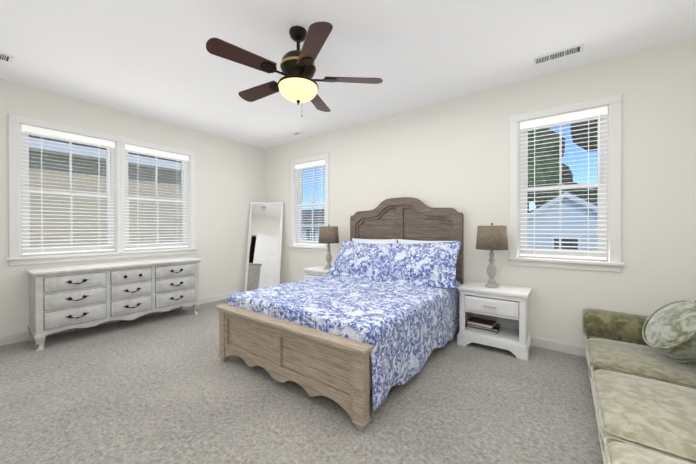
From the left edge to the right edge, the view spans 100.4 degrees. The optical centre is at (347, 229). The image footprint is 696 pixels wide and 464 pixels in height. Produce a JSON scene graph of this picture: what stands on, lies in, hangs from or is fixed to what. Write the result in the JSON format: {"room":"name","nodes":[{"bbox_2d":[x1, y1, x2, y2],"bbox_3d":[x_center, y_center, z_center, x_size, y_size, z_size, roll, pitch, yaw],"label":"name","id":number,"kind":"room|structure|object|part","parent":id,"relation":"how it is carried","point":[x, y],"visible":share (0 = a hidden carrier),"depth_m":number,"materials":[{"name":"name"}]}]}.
{"room":"bedroom","nodes":[
{"label":"bedroom","id":0,"kind":"room"},
{"bbox_2d":[0,79,264,335],"bbox_3d":[-2.862,-0.186,4.038,0.140,2.740,4.020,0,0,37],"label":"wall","id":1,"kind":"structure","parent":0,"point":[229,181],"depth_m":4.53,"materials":[{"name":"paint"}]},
{"bbox_2d":[6,113,197,265],"bbox_3d":[-3.003,-0.423,3.811,0.186,1.588,1.941,0,0,37],"label":"window","id":2,"kind":"structure","parent":1,"relation":"in","point":[16,163],"depth_m":3.62,"materials":[{"name":"white wood"}]},
{"bbox_2d":[21,124,114,254],"bbox_3d":[-3.257,-0.429,3.429,0.062,1.396,0.801,0,0,37],"label":"window blinds","id":3,"kind":"object","parent":2,"relation":"attached to","point":[51,133],"visible":0.9,"depth_m":3.38,"materials":[{"name":"white plastic"}]},
{"bbox_2d":[124,144,188,249],"bbox_3d":[-2.710,-0.432,4.158,0.062,1.397,0.810,0,0,37],"label":"window blinds","id":4,"kind":"object","parent":2,"relation":"attached to","point":[153,152],"visible":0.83,"depth_m":4.09,"materials":[{"name":"white plastic"}]},
{"bbox_2d":[0,290,244,345],"bbox_3d":[-2.810,1.137,3.987,0.015,0.096,3.990,0,0,37],"label":"baseboard","id":5,"kind":"structure","parent":1,"relation":"attached to","point":[23,336],"depth_m":3.41,"materials":[{"name":"white wood"}]},
{"bbox_2d":[0,299,603,463],"bbox_3d":[-0.494,1.254,2.270,6.060,0.120,4.300,0,0,37],"label":"floor","id":6,"kind":"structure","parent":0,"point":[168,387],"depth_m":1.94,"materials":[{"name":"carpet"}]},
{"bbox_2d":[25,257,200,350],"bbox_3d":[-2.751,0.799,3.597,0.530,0.775,1.630,0,0,37],"label":"dresser","id":7,"kind":"object","parent":6,"relation":"on","point":[61,298],"visible":1,"depth_m":3.28,"materials":[{"name":"paint"}]},
{"bbox_2d":[245,202,283,291],"bbox_3d":[-1.487,0.338,5.160,0.620,1.684,0.289,0,0,6],"label":"floor mirror","id":8,"kind":"object","parent":6,"relation":"on","point":[263,263],"visible":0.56,"depth_m":5.16,"materials":[{"name":"white paint"}]},
{"bbox_2d":[302,266,328,279],"bbox_3d":[-0.335,0.883,4.356,0.600,0.602,0.430,0,0,37],"label":"nightstand","id":9,"kind":"object","parent":6,"relation":"on","point":[316,271],"visible":0.12,"depth_m":4.29,"materials":[{"name":"white paint"}]},
{"bbox_2d":[319,225,338,269],"bbox_3d":[-0.284,0.251,4.294,0.304,0.663,0.304,0,0,37],"label":"lamp","id":10,"kind":"object","parent":9,"relation":"on","point":[328,234],"visible":1,"depth_m":4.19,"materials":[{"name":"fabric"}]},
{"bbox_2d":[216,197,463,431],"bbox_3d":[0.091,0.387,2.986,1.700,1.606,2.116,0,0,37],"label":"bed","id":11,"kind":"object","parent":6,"relation":"on","point":[376,309],"visible":1,"depth_m":2.45,"materials":[{"name":"blue fabric"}]},
{"bbox_2d":[227,275,460,412],"bbox_3d":[0.075,0.835,3.002,1.666,0.603,1.949,0,0,37],"label":"comforter","id":12,"kind":"object","parent":11,"relation":"on","point":[401,320],"depth_m":2.35,"materials":[{"name":"fabric"}]},
{"bbox_2d":[352,238,397,244],"bbox_3d":[0.320,0.345,3.892,0.735,0.462,0.181,0,-10,39],"label":"pillow","id":13,"kind":"object","parent":11,"relation":"on","point":[380,241],"depth_m":3.84,"materials":[{"name":"white fabric"}]},
{"bbox_2d":[398,239,454,243],"bbox_3d":[0.912,0.348,3.448,0.735,0.462,0.181,1,-9,35],"label":"pillow","id":14,"kind":"object","parent":11,"relation":"on","point":[400,241],"depth_m":3.49,"materials":[{"name":"white fabric"}]},
{"bbox_2d":[457,281,531,360],"bbox_3d":[1.500,0.891,2.980,0.625,0.602,0.430,0,0,37],"label":"nightstand","id":15,"kind":"object","parent":6,"relation":"on","point":[498,316],"visible":1,"depth_m":2.88,"materials":[{"name":"white paint"}]},
{"bbox_2d":[476,223,508,287],"bbox_3d":[1.486,0.258,3.001,0.304,0.663,0.304,0,0,37],"label":"lamp","id":16,"kind":"object","parent":15,"relation":"on","point":[491,238],"visible":1,"depth_m":2.90,"materials":[{"name":"fabric"}]},
{"bbox_2d":[581,300,695,463],"bbox_3d":[1.841,0.820,1.460,0.965,0.758,2.468,0,0,37],"label":"sofa","id":17,"kind":"object","parent":6,"relation":"on","point":[642,371],"visible":1,"depth_m":1.73,"materials":[{"name":"fabric"}]},
{"bbox_3d":[2.116,0.969,2.065,0.650,0.167,0.672,0,0,37],"label":"seat","id":18,"kind":"part","parent":17,"relation":"part of","materials":[{"name":"fabric"}]},
{"bbox_3d":[1.661,0.972,1.459,0.650,0.167,0.827,0,0,37],"label":"seat","id":19,"kind":"part","parent":17,"relation":"part of","materials":[{"name":"fabric"}]},
{"bbox_3d":[1.273,0.975,0.941,0.650,0.167,0.452,0,0,37],"label":"seat","id":20,"kind":"part","parent":17,"relation":"part of","materials":[{"name":"fabric"}]},
{"bbox_2d":[642,300,695,361],"bbox_3d":[2.256,0.681,1.967,0.355,0.402,0.417,0,0,37],"label":"pillow","id":21,"kind":"object","parent":17,"relation":"on","point":[671,332],"depth_m":1.95,"materials":[{"name":"fabric"}]},
{"bbox_2d":[0,0,695,148],"bbox_3d":[-0.494,-1.606,2.254,6.060,0.120,4.300,0,0,37],"label":"ceiling","id":22,"kind":"structure","parent":0,"point":[155,60],"depth_m":2.48,"materials":[{"name":"paint"}]},
{"bbox_2d":[0,53,14,62],"bbox_3d":[-3.132,-1.541,2.521,0.151,0.012,0.300,0,0,37],"label":"ceiling vent","id":23,"kind":"object","parent":22,"relation":"in","point":[6,57],"visible":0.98,"depth_m":2.60,"materials":[{"name":"white metal"}]},
{"bbox_2d":[206,21,382,116],"bbox_3d":[-0.429,-1.212,2.276,1.246,0.667,1.270,0,0,37],"label":"ceiling fan","id":24,"kind":"object","parent":22,"relation":"hanging from","point":[297,83],"visible":1,"depth_m":2.15,"materials":[{"name":"brown wood"}]},
{"bbox_2d":[533,44,583,64],"bbox_3d":[1.848,-1.542,2.561,0.361,0.012,0.120,0,0,37],"label":"ceiling vent","id":25,"kind":"object","parent":22,"relation":"in","point":[560,54],"visible":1,"depth_m":2.54,"materials":[{"name":"white metal"}]},
{"bbox_2d":[265,36,695,345],"bbox_3d":[0.754,-0.185,3.926,6.060,2.740,0.140,0,0,37],"label":"wall","id":26,"kind":"structure","parent":0,"point":[454,153],"depth_m":2.94,"materials":[{"name":"paint"}]},
{"bbox_2d":[289,153,328,252],"bbox_3d":[-0.620,-0.429,4.927,0.912,1.587,0.186,0,0,37],"label":"window","id":27,"kind":"structure","parent":26,"relation":"in","point":[295,191],"depth_m":5.04,"materials":[{"name":"white wood"}]},
{"bbox_2d":[295,160,324,245],"bbox_3d":[-0.636,-0.437,4.907,0.688,1.396,0.062,0,0,37],"label":"window blinds","id":28,"kind":"object","parent":27,"relation":"attached to","point":[311,164],"visible":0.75,"depth_m":4.89,"materials":[{"name":"white plastic"}]},
{"bbox_2d":[532,336,585,356],"bbox_3d":[0.708,1.138,3.872,5.781,0.096,0.014,0,0,37],"label":"baseboard","id":29,"kind":"structure","parent":26,"relation":"attached to","point":[569,348],"depth_m":2.84,"materials":[{"name":"white wood"}]},
{"bbox_2d":[507,93,624,271],"bbox_3d":[2.108,-0.418,2.881,0.914,1.588,0.185,0,0,37],"label":"window","id":30,"kind":"structure","parent":26,"relation":"in","point":[612,170],"depth_m":2.79,"materials":[{"name":"white wood"}]},
{"bbox_2d":[520,106,607,259],"bbox_3d":[2.093,-0.425,2.860,0.691,1.396,0.062,0,0,37],"label":"window blinds","id":31,"kind":"object","parent":30,"relation":"attached to","point":[598,112],"visible":1,"depth_m":2.82,"materials":[{"name":"white plastic"}]},
{"label":"outside","id":32,"kind":"structure","parent":0,"visible":0},
{"bbox_2d":[29,120,597,249],"bbox_3d":[-1.600,-3.505,5.586,120.000,15.762,120.000,0,0,37],"label":"scenery","id":33,"kind":"structure","parent":32,"point":[165,194],"depth_m":6.90,"materials":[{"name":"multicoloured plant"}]}
]}

